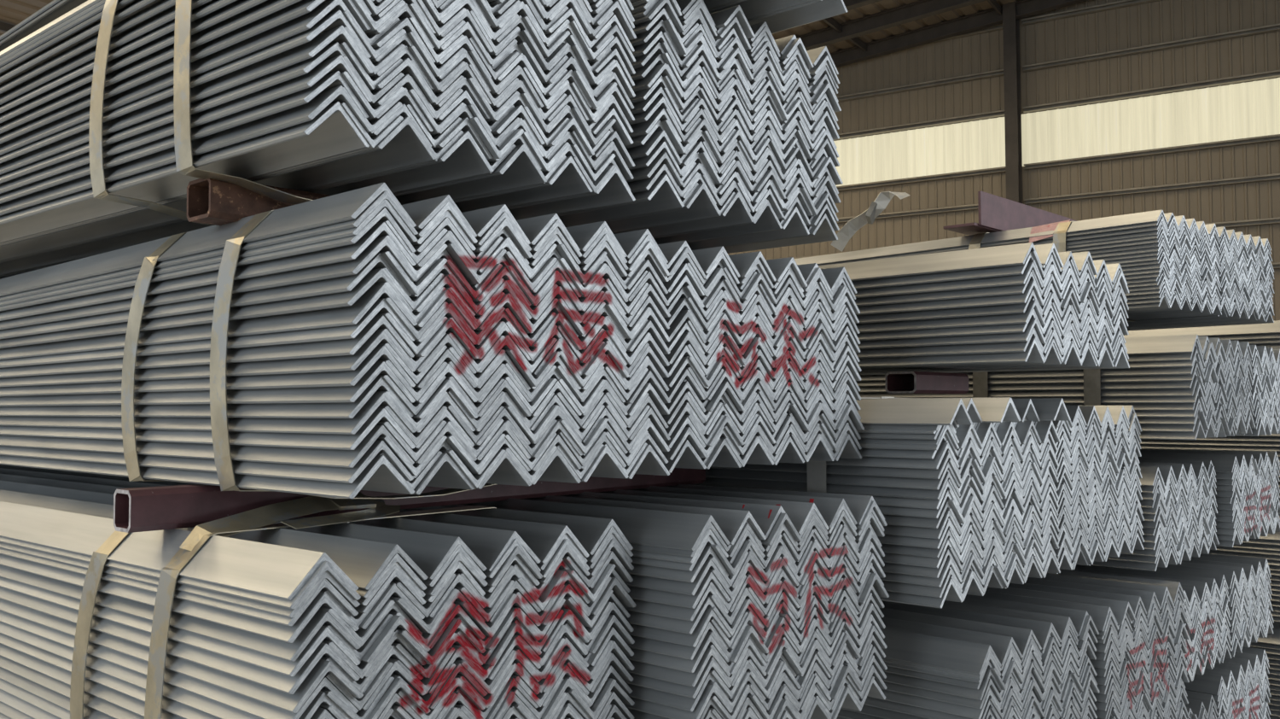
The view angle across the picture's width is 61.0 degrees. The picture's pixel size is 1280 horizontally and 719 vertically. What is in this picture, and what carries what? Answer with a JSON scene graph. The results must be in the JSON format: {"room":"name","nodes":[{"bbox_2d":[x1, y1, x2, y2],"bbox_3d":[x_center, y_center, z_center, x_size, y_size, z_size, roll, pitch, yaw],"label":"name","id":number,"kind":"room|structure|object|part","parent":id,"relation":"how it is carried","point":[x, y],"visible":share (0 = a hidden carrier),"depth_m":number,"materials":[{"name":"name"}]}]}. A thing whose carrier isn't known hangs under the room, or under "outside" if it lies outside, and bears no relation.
{"room":"steel warehouse","nodes":[
{"label":"steel warehouse","id":0,"kind":"room"},
{"bbox_2d":[0,0,1088,67],"bbox_3d":[-4.406,-7.492,11.225,40.000,3.659,34.201,-2,-3,32],"label":"ceiling","id":1,"kind":"structure","parent":0,"point":[869,29],"depth_m":23.21,"materials":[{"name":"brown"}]},
{"bbox_2d":[727,0,1279,320],"bbox_3d":[8.059,-3.341,23.159,24.000,10.496,0.032,-2,-3,32],"label":"wall","id":2,"kind":"structure","parent":0,"point":[1163,20],"depth_m":22.48,"materials":[{"name":"brown metal"}]},
{"bbox_3d":[2.331,-0.927,26.714,0.800,6.010,0.030,-2,-3,32],"label":"wall panel","id":3,"kind":"part","parent":2,"relation":"part of","materials":[{"name":"brown metal"}]},
{"bbox_3d":[3.006,-0.948,26.285,0.800,6.010,0.030,-2,-3,32],"label":"wall panel","id":4,"kind":"part","parent":2,"relation":"part of","materials":[{"name":"brown metal"}]},
{"bbox_3d":[3.681,-0.968,25.855,0.800,6.010,0.030,-2,-3,32],"label":"wall panel","id":5,"kind":"part","parent":2,"relation":"part of","materials":[{"name":"brown metal"}]},
{"bbox_2d":[765,254,825,260],"bbox_3d":[2.882,-2.343,26.305,11.840,0.100,0.141,-2,-3,32],"label":"trim","id":6,"kind":"structure","parent":2,"relation":"attached to","point":[823,254],"depth_m":25.62,"materials":[{"name":"brown metal"}]},
{"bbox_3d":[4.355,-0.988,25.426,0.800,6.010,0.030,-2,-3,32],"label":"wall panel","id":7,"kind":"part","parent":2,"relation":"part of","materials":[{"name":"brown metal"}]},
{"bbox_3d":[4.340,-6.128,25.645,0.800,2.038,0.030,-2,-3,32],"label":"wall panel","id":8,"kind":"part","parent":2,"relation":"part of","materials":[{"name":"metal"}]},
{"bbox_3d":[5.014,-6.181,25.217,0.800,2.104,0.030,-2,-3,32],"label":"wall panel","id":9,"kind":"part","parent":2,"relation":"part of","materials":[{"name":"brown metal"}]},
{"bbox_3d":[5.030,-1.008,24.997,0.800,6.010,0.030,-2,-3,32],"label":"wall panel","id":10,"kind":"part","parent":2,"relation":"part of","materials":[{"name":"brown metal"}]},
{"bbox_3d":[5.689,-6.234,24.788,0.800,2.171,0.030,-2,-3,32],"label":"wall panel","id":11,"kind":"part","parent":2,"relation":"part of","materials":[{"name":"brown metal"}]},
{"bbox_3d":[5.705,-1.029,24.567,0.800,6.010,0.030,-2,-3,32],"label":"wall panel","id":12,"kind":"part","parent":2,"relation":"part of","materials":[{"name":"brown metal"}]},
{"bbox_2d":[836,203,978,222],"bbox_3d":[2.880,-3.172,26.341,11.840,0.100,0.141,-2,-3,32],"label":"trim","id":13,"kind":"structure","parent":2,"relation":"attached to","point":[972,206],"depth_m":24.19,"materials":[{"name":"brown metal"}]},
{"bbox_2d":[834,109,1004,139],"bbox_3d":[2.874,-5.130,26.424,11.840,0.100,0.141,-2,-3,32],"label":"trim","id":14,"kind":"structure","parent":2,"relation":"attached to","point":[1000,113],"depth_m":24.24,"materials":[{"name":"metal"}]},
{"bbox_2d":[836,69,1003,102],"bbox_3d":[2.871,-6.009,26.461,11.840,0.100,0.141,-2,-3,32],"label":"trim","id":15,"kind":"structure","parent":2,"relation":"attached to","point":[996,72],"depth_m":24.28,"materials":[{"name":"brown metal"}]},
{"bbox_2d":[836,166,1005,191],"bbox_3d":[2.877,-3.911,26.372,11.840,0.100,0.141,-2,-3,32],"label":"trim","id":16,"kind":"structure","parent":2,"relation":"attached to","point":[1002,169],"depth_m":24.20,"materials":[{"name":"brown metal"}]},
{"bbox_3d":[6.364,-6.288,24.360,0.800,2.237,0.030,-2,-3,32],"label":"wall panel","id":17,"kind":"part","parent":2,"relation":"part of","materials":[{"name":"brown metal"}]},
{"bbox_3d":[6.379,-1.049,24.138,0.800,6.010,0.030,-2,-3,32],"label":"wall panel","id":18,"kind":"part","parent":2,"relation":"part of","materials":[{"name":"brown metal"}]},
{"bbox_3d":[7.038,-6.341,23.933,0.800,2.304,0.030,-2,-3,32],"label":"wall panel","id":19,"kind":"part","parent":2,"relation":"part of","materials":[{"name":"brown metal"}]},
{"bbox_3d":[7.054,-1.069,23.708,0.800,6.010,0.030,-2,-3,32],"label":"wall panel","id":20,"kind":"part","parent":2,"relation":"part of","materials":[{"name":"brown metal"}]},
{"bbox_2d":[931,23,1002,42],"bbox_3d":[2.868,-7.008,26.504,11.840,0.100,0.141,-2,-3,32],"label":"trim","id":21,"kind":"structure","parent":2,"relation":"attached to","point":[997,27],"depth_m":23.64,"materials":[{"name":"brown metal"}]},
{"bbox_3d":[7.713,-6.395,23.504,0.800,2.370,0.030,-2,-3,32],"label":"wall panel","id":22,"kind":"part","parent":2,"relation":"part of","materials":[{"name":"brown metal"}]},
{"bbox_3d":[7.729,-1.090,23.279,0.800,6.010,0.030,-2,-3,32],"label":"wall panel","id":23,"kind":"part","parent":2,"relation":"part of","materials":[{"name":"brown metal"}]},
{"bbox_3d":[8.387,-6.448,23.076,0.800,2.436,0.030,-2,-3,32],"label":"wall panel","id":24,"kind":"part","parent":2,"relation":"part of","materials":[{"name":"brown metal"}]},
{"bbox_3d":[8.403,-1.110,22.849,0.800,6.010,0.030,-2,-3,32],"label":"wall panel","id":25,"kind":"part","parent":2,"relation":"part of","materials":[{"name":"brown metal"}]},
{"bbox_2d":[833,77,1279,186],"bbox_3d":[8.053,-4.662,23.212,24.000,1.120,0.032,-2,-3,32],"label":"window","id":26,"kind":"structure","parent":2,"relation":"in","point":[1248,109],"depth_m":22.54,"materials":[{"name":"beige"}]},
{"bbox_3d":[4.343,-4.550,25.574,0.800,1.120,0.030,-2,-3,32],"label":"pane","id":27,"kind":"part","parent":26,"relation":"part of","materials":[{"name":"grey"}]},
{"bbox_3d":[5.017,-4.570,25.145,0.800,1.120,0.030,-2,-3,32],"label":"pane","id":28,"kind":"part","parent":26,"relation":"part of","materials":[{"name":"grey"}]},
{"bbox_3d":[5.692,-4.591,24.715,0.800,1.120,0.030,-2,-3,32],"label":"pane","id":29,"kind":"part","parent":26,"relation":"part of","materials":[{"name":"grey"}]},
{"bbox_3d":[6.367,-4.611,24.286,0.800,1.120,0.030,-2,-3,32],"label":"pane","id":30,"kind":"part","parent":26,"relation":"part of","materials":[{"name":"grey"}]},
{"bbox_3d":[7.041,-4.631,23.856,0.800,1.120,0.030,-2,-3,32],"label":"pane","id":31,"kind":"part","parent":26,"relation":"part of","materials":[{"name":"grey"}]},
{"bbox_3d":[7.716,-4.652,23.427,0.800,1.120,0.030,-2,-3,32],"label":"pane","id":32,"kind":"part","parent":26,"relation":"part of","materials":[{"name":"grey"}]},
{"bbox_3d":[8.390,-4.672,22.997,0.800,1.120,0.030,-2,-3,32],"label":"pane","id":33,"kind":"part","parent":26,"relation":"part of","materials":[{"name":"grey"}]},
{"bbox_3d":[9.065,-4.692,22.568,0.800,1.120,0.030,-2,-3,32],"label":"pane","id":34,"kind":"part","parent":26,"relation":"part of","materials":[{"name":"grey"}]},
{"bbox_3d":[9.740,-4.712,22.139,0.800,1.120,0.030,-2,-3,32],"label":"pane","id":35,"kind":"part","parent":26,"relation":"part of","materials":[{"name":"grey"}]},
{"bbox_3d":[10.414,-4.733,21.709,0.800,1.120,0.030,-2,-3,32],"label":"pane","id":36,"kind":"part","parent":26,"relation":"part of","materials":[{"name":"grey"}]},
{"bbox_3d":[11.089,-4.753,21.280,0.800,1.120,0.030,-2,-3,32],"label":"pane","id":37,"kind":"part","parent":26,"relation":"part of","materials":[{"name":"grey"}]},
{"bbox_3d":[11.764,-4.773,20.850,0.800,1.120,0.030,-2,-3,32],"label":"pane","id":38,"kind":"part","parent":26,"relation":"part of","materials":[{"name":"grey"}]},
{"bbox_3d":[12.438,-4.793,20.421,0.800,1.120,0.030,-2,-3,32],"label":"pane","id":39,"kind":"part","parent":26,"relation":"part of","materials":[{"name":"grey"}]},
{"bbox_3d":[9.062,-6.502,22.648,0.800,2.503,0.030,-2,-3,32],"label":"wall panel","id":40,"kind":"part","parent":2,"relation":"part of","materials":[{"name":"brown metal"}]},
{"bbox_3d":[9.078,-1.130,22.420,0.800,6.010,0.030,-2,-3,32],"label":"wall panel","id":41,"kind":"part","parent":2,"relation":"part of","materials":[{"name":"brown metal"}]},
{"bbox_2d":[1021,0,1161,25],"bbox_3d":[13.123,-7.317,19.976,11.840,0.100,0.144,-2,-3,32],"label":"trim","id":42,"kind":"structure","parent":2,"relation":"attached to","point":[1123,3],"depth_m":22.48,"materials":[{"name":"brown metal"}]},
{"bbox_3d":[9.736,-6.555,22.220,0.800,2.569,0.030,-2,-3,32],"label":"wall panel","id":43,"kind":"part","parent":2,"relation":"part of","materials":[{"name":"brown metal"}]},
{"bbox_3d":[9.752,-1.151,21.990,0.800,6.010,0.030,-2,-3,32],"label":"wall panel","id":44,"kind":"part","parent":2,"relation":"part of","materials":[{"name":"brown metal"}]},
{"bbox_2d":[1021,23,1279,72],"bbox_3d":[13.126,-6.318,19.934,11.840,0.100,0.144,-2,-3,32],"label":"trim","id":45,"kind":"structure","parent":2,"relation":"attached to","point":[1275,27],"depth_m":21.73,"materials":[{"name":"brown metal"}]},
{"bbox_2d":[1022,69,1279,113],"bbox_3d":[13.129,-5.438,19.896,11.840,0.100,0.144,-2,-3,32],"label":"trim","id":46,"kind":"structure","parent":2,"relation":"attached to","point":[1275,73],"depth_m":21.70,"materials":[{"name":"brown metal"}]},
{"bbox_2d":[1024,133,1279,169],"bbox_3d":[13.132,-4.220,19.845,11.840,0.100,0.144,-2,-3,32],"label":"trim","id":47,"kind":"structure","parent":2,"relation":"attached to","point":[1270,137],"depth_m":21.66,"materials":[{"name":"metal"}]},
{"bbox_2d":[1024,173,1279,204],"bbox_3d":[13.134,-3.480,19.813,11.840,0.100,0.144,-2,-3,32],"label":"trim","id":48,"kind":"structure","parent":2,"relation":"attached to","point":[1275,176],"depth_m":21.64,"materials":[{"name":"brown metal"}]},
{"bbox_3d":[10.411,-6.609,21.792,0.800,2.636,0.030,-2,-3,32],"label":"wall panel","id":49,"kind":"part","parent":2,"relation":"part of","materials":[{"name":"brown metal"}]},
{"bbox_3d":[10.427,-1.171,21.561,0.800,6.010,0.030,-2,-3,32],"label":"wall panel","id":50,"kind":"part","parent":2,"relation":"part of","materials":[{"name":"brown metal"}]},
{"bbox_3d":[11.085,-6.662,21.364,0.800,2.702,0.030,-2,-3,32],"label":"wall panel","id":51,"kind":"part","parent":2,"relation":"part of","materials":[{"name":"brown metal"}]},
{"bbox_3d":[11.102,-1.191,21.131,0.800,6.010,0.030,-2,-3,32],"label":"wall panel","id":52,"kind":"part","parent":2,"relation":"part of","materials":[{"name":"brown metal"}]},
{"bbox_2d":[1204,216,1279,227],"bbox_3d":[13.137,-2.651,19.778,11.840,0.100,0.144,-2,-3,32],"label":"trim","id":53,"kind":"structure","parent":2,"relation":"attached to","point":[1269,220],"depth_m":20.76,"materials":[{"name":"brown metal"}]},
{"bbox_3d":[11.760,-6.715,20.936,0.800,2.768,0.030,-2,-3,32],"label":"wall panel","id":54,"kind":"part","parent":2,"relation":"part of","materials":[{"name":"brown metal"}]},
{"bbox_3d":[11.776,-1.211,20.702,0.800,6.010,0.030,-2,-3,32],"label":"wall panel","id":55,"kind":"part","parent":2,"relation":"part of","materials":[{"name":"brown metal"}]},
{"bbox_2d":[1271,261,1279,268],"bbox_3d":[13.139,-1.802,19.742,11.840,0.100,0.144,-2,-3,32],"label":"trim","id":56,"kind":"structure","parent":2,"relation":"attached to","point":[1275,265],"depth_m":20.50,"materials":[{"name":"metal"}]},
{"bbox_3d":[12.435,-6.769,20.508,0.800,2.835,0.030,-2,-3,32],"label":"wall panel","id":57,"kind":"part","parent":2,"relation":"part of","materials":[{"name":"brown metal"}]},
{"bbox_3d":[12.451,-1.232,20.273,0.800,6.010,0.030,-2,-3,32],"label":"wall panel","id":58,"kind":"part","parent":2,"relation":"part of","materials":[{"name":"brown metal"}]},
{"bbox_3d":[-2.684,1.563,11.851,48.000,0.200,46.000,-2,-3,42],"label":"floor","id":59,"kind":"structure","parent":0,"visible":0},
{"bbox_2d":[1002,1,1023,203],"bbox_3d":[7.874,-2.805,22.844,0.260,9.400,0.340,-2,-3,32],"label":"column","id":60,"kind":"structure","parent":59,"relation":"on","point":[1010,26],"depth_m":22.83,"materials":[{"name":"metal"}]},
{"bbox_3d":[-3.952,0.901,4.833,0.200,0.534,0.940,-2,-3,42],"label":"sleeper","id":61,"kind":"object","parent":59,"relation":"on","visible":0},
{"bbox_2d":[0,464,636,718],"bbox_3d":[-2.388,0.399,3.085,6.018,0.322,0.458,-2,-3,42],"label":"bundle","id":62,"kind":"object","parent":61,"relation":"on","point":[382,610],"visible":0.99,"depth_m":1.12,"materials":[{"name":"grey metal"}]},
{"bbox_2d":[113,467,705,532],"bbox_3d":[-0.220,0.169,1.460,0.042,0.043,0.928,-2,-3,42],"label":"tube","id":63,"kind":"object","parent":62,"relation":"on","point":[179,506],"visible":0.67,"depth_m":1.20,"materials":[{"name":"red paint"}]},
{"bbox_2d":[0,182,670,498],"bbox_3d":[-2.306,0.089,3.165,6.014,0.323,0.443,-3,-3,43],"label":"bundle","id":64,"kind":"object","parent":63,"relation":"on","point":[342,345],"visible":1,"depth_m":1.12,"materials":[{"name":"grey metal"}]},
{"bbox_2d":[186,178,330,225],"bbox_3d":[-0.179,-0.160,1.495,0.055,0.044,0.880,-2,-3,42],"label":"tube","id":65,"kind":"object","parent":64,"relation":"on","point":[209,200],"visible":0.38,"depth_m":1.18,"materials":[{"name":"brown metal"}]},
{"bbox_2d":[0,0,636,279],"bbox_3d":[-2.408,-0.248,3.136,6.021,0.336,0.462,-2,-3,41],"label":"bundle","id":66,"kind":"object","parent":65,"relation":"on","point":[110,109],"visible":0.98,"depth_m":1.20,"materials":[{"name":"grey metal"}]},
{"bbox_2d":[0,0,87,51],"bbox_3d":[-2.355,-0.433,3.146,6.008,0.046,0.361,-2,-3,42],"label":"bundle","id":67,"kind":"object","parent":66,"relation":"on","point":[55,9],"visible":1,"depth_m":1.60,"materials":[{"name":"grey metal"}]},
{"bbox_3d":[-2.445,-0.069,3.561,0.060,0.044,0.870,-2,-3,42],"label":"tube","id":68,"kind":"object","parent":64,"relation":"on","visible":0},
{"bbox_2d":[522,0,843,253],"bbox_3d":[-2.054,-0.243,3.543,6.019,0.295,0.458,-2,-3,42],"label":"bundle","id":69,"kind":"object","parent":68,"relation":"on","point":[735,125],"visible":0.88,"depth_m":1.50,"materials":[{"name":"grey metal"}]},
{"bbox_2d":[703,0,847,34],"bbox_3d":[-2.046,-0.424,3.423,6.005,0.046,0.357,-2,-3,42],"label":"bundle","id":70,"kind":"object","parent":69,"relation":"on","point":[779,15],"visible":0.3,"depth_m":1.55,"materials":[{"name":"grey metal"}]},
{"bbox_2d":[657,240,864,472],"bbox_3d":[-2.016,0.093,3.488,6.013,0.281,0.438,-2,-3,43],"label":"bundle","id":71,"kind":"object","parent":63,"relation":"on","point":[764,367],"visible":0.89,"depth_m":1.42,"materials":[{"name":"grey metal"}]},
{"bbox_2d":[459,483,889,718],"bbox_3d":[-2.018,0.419,3.388,6.013,0.288,0.443,-2,-3,42],"label":"bundle","id":72,"kind":"object","parent":61,"relation":"on","point":[751,602],"visible":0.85,"depth_m":1.33,"materials":[{"name":"grey metal"}]},
{"bbox_3d":[-0.988,1.123,4.663,0.200,0.058,0.770,-2,-3,42],"label":"sleeper","id":73,"kind":"object","parent":59,"relation":"on","visible":0},
{"bbox_2d":[1184,690,1218,718],"bbox_3d":[-0.977,0.953,4.383,6.013,0.252,0.225,-2,-3,43],"label":"bundle","id":74,"kind":"object","parent":73,"relation":"on","point":[1200,705],"visible":0.12,"depth_m":2.37,"materials":[{"name":"grey metal"}]},
{"bbox_2d":[1183,645,1271,718],"bbox_3d":[-0.755,0.913,4.624,6.010,0.209,0.439,-2,-3,43],"label":"bundle","id":75,"kind":"object","parent":73,"relation":"on","point":[1238,685],"visible":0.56,"depth_m":2.56,"materials":[{"name":"grey metal"}]},
{"bbox_3d":[-1.204,0.812,4.886,0.060,0.033,0.750,-2,-3,42],"label":"tube","id":76,"kind":"object","parent":75,"relation":"on","visible":0},
{"bbox_2d":[1059,564,1232,681],"bbox_3d":[-0.949,0.677,4.425,6.013,0.195,0.367,-2,-3,43],"label":"bundle","id":77,"kind":"object","parent":76,"relation":"on","point":[1207,609],"visible":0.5,"depth_m":2.40,"materials":[{"name":"grey metal"}]},
{"bbox_2d":[1157,552,1274,657],"bbox_3d":[-0.701,0.687,4.689,6.013,0.194,0.367,-2,-3,43],"label":"bundle","id":78,"kind":"object","parent":76,"relation":"on","point":[1248,579],"visible":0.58,"depth_m":2.63,"materials":[{"name":"metal"}]},
{"bbox_3d":[1.393,1.074,3.566,0.200,0.048,0.310,-2,-3,42],"label":"sleeper","id":79,"kind":"object","parent":59,"relation":"on","visible":0},
{"bbox_2d":[1250,621,1279,718],"bbox_3d":[-0.244,0.986,5.129,6.011,0.266,0.294,-2,-3,43],"label":"bundle","id":80,"kind":"object","parent":79,"relation":"on","point":[1271,643],"visible":0.02,"depth_m":3.04,"materials":[{"name":"grey metal"}]},
{"bbox_2d":[1209,520,1279,622],"bbox_3d":[-0.244,0.697,5.140,6.012,0.266,0.301,-2,-3,43],"label":"bundle","id":81,"kind":"object","parent":80,"relation":"on","point":[1268,547],"visible":0.02,"depth_m":3.06,"materials":[{"name":"grey metal"}]},
{"bbox_2d":[1139,433,1279,517],"bbox_3d":[-0.246,0.406,5.152,6.013,0.266,0.293,-2,-3,43],"label":"bundle","id":82,"kind":"object","parent":81,"relation":"on","point":[1271,442],"visible":0.02,"depth_m":3.14,"materials":[{"name":"grey metal"}]},
{"bbox_2d":[1123,320,1279,348],"bbox_3d":[-0.246,0.117,5.165,6.013,0.266,0.296,-2,-3,43],"label":"bundle","id":83,"kind":"object","parent":82,"relation":"on","point":[1267,334],"visible":0.02,"depth_m":3.14,"materials":[{"name":"grey metal"}]},
{"bbox_3d":[-1.550,0.978,4.051,0.200,0.300,0.880,-2,-3,42],"label":"sleeper","id":84,"kind":"object","parent":59,"relation":"on","visible":0},
{"bbox_2d":[810,594,1099,718],"bbox_3d":[-1.527,0.658,3.787,6.013,0.288,0.443,-3,-3,44],"label":"bundle","id":85,"kind":"object","parent":84,"relation":"on","point":[974,657],"visible":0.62,"depth_m":1.68,"materials":[{"name":"grey metal"}]},
{"bbox_3d":[0.281,0.418,2.298,0.060,0.062,0.800,-2,-3,42],"label":"tube","id":86,"kind":"object","parent":85,"relation":"on","visible":0},
{"bbox_2d":[687,395,1070,607],"bbox_3d":[-1.634,0.302,3.721,6.050,0.305,0.445,-2,-3,43],"label":"bundle","id":87,"kind":"object","parent":86,"relation":"on","point":[964,489],"visible":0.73,"depth_m":1.62,"materials":[{"name":"metal"}]},
{"bbox_2d":[884,371,968,394],"bbox_3d":[0.519,0.043,1.961,0.060,0.038,0.200,-2,-3,42],"label":"tube","id":88,"kind":"object","parent":87,"relation":"on","point":[928,382],"visible":1,"depth_m":1.93,"materials":[{"name":"red paint"}]},
{"bbox_3d":[-1.827,0.506,4.214,0.060,0.062,0.800,-2,-3,42],"label":"tube","id":89,"kind":"object","parent":85,"relation":"on","visible":0},
{"bbox_2d":[1047,405,1144,573],"bbox_3d":[-1.338,0.323,4.057,6.013,0.288,0.440,-2,-3,43],"label":"bundle","id":90,"kind":"object","parent":89,"relation":"on","point":[1100,515],"visible":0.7,"depth_m":2.00,"materials":[{"name":"metal"}]},
{"bbox_2d":[965,569,1189,718],"bbox_3d":[-1.217,0.675,4.100,6.013,0.289,0.446,-3,-3,44],"label":"bundle","id":91,"kind":"object","parent":84,"relation":"on","point":[1140,664],"visible":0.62,"depth_m":2.03,"materials":[{"name":"grey metal"}]},
{"bbox_3d":[-1.590,0.145,4.046,0.060,0.064,0.650,-2,-3,42],"label":"tube","id":92,"kind":"object","parent":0,"visible":0},
{"bbox_2d":[818,242,1129,374],"bbox_3d":[-1.413,0.008,3.911,6.013,0.195,0.435,-3,-3,44],"label":"bundle","id":93,"kind":"object","parent":92,"relation":"on","point":[1021,306],"visible":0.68,"depth_m":1.78,"materials":[{"name":"metal"}]},
{"bbox_3d":[-1.245,0.570,4.852,0.060,0.044,0.870,-2,-3,42],"label":"tube","id":94,"kind":"object","parent":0,"visible":0},
{"bbox_2d":[1090,457,1219,570],"bbox_3d":[-1.014,0.422,4.388,6.013,0.210,0.440,-2,-3,43],"label":"bundle","id":95,"kind":"object","parent":94,"relation":"on","point":[1178,503],"visible":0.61,"depth_m":2.29,"materials":[{"name":"metal"}]},
{"bbox_2d":[1137,448,1279,546],"bbox_3d":[-0.678,0.427,4.708,6.013,0.209,0.442,-2,-3,43],"label":"bundle","id":96,"kind":"object","parent":94,"relation":"on","point":[1248,490],"visible":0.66,"depth_m":2.61,"materials":[{"name":"grey metal"}]},
{"bbox_3d":[0.862,0.221,2.947,0.060,0.049,0.870,-2,-3,42],"label":"tube","id":97,"kind":"object","parent":96,"relation":"on","visible":0},
{"bbox_2d":[855,333,1255,439],"bbox_3d":[-0.951,0.154,4.350,6.018,0.218,0.443,-2,-3,43],"label":"bundle","id":98,"kind":"object","parent":97,"relation":"on","point":[1178,386],"visible":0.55,"depth_m":2.24,"materials":[{"name":"grey metal"}]},
{"bbox_2d":[1245,344,1279,436],"bbox_3d":[-0.655,0.169,4.664,6.018,0.209,0.434,-2,-3,43],"label":"bundle","id":99,"kind":"object","parent":97,"relation":"on","point":[1265,361],"visible":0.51,"depth_m":2.53,"materials":[{"name":"metal"}]},
{"bbox_3d":[0.861,-0.049,2.959,0.060,0.054,0.870,-2,-3,42],"label":"tube","id":100,"kind":"object","parent":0,"visible":0},
{"bbox_2d":[793,191,1221,321],"bbox_3d":[-0.832,-0.161,4.562,0.425,0.327,6.013,2,-3,-41],"label":"bundle","id":101,"kind":"object","parent":100,"relation":"on","point":[1169,263],"visible":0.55,"depth_m":2.35,"materials":[{"name":"metal"}]},
{"bbox_2d":[942,190,1077,235],"bbox_3d":[1.039,-0.335,2.836,0.085,0.082,0.870,-2,-3,43],"label":"steel offcut","id":102,"kind":"object","parent":101,"relation":"on","point":[996,213],"visible":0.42,"depth_m":2.59,"materials":[{"name":"red paint"}]},
{"bbox_2d":[1125,226,1274,330],"bbox_3d":[-0.555,-0.094,4.803,0.335,0.205,6.012,2,-3,-41],"label":"bundle","id":103,"kind":"object","parent":100,"relation":"on","point":[1246,276],"visible":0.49,"depth_m":2.56,"materials":[{"name":"metal"}]}
]}

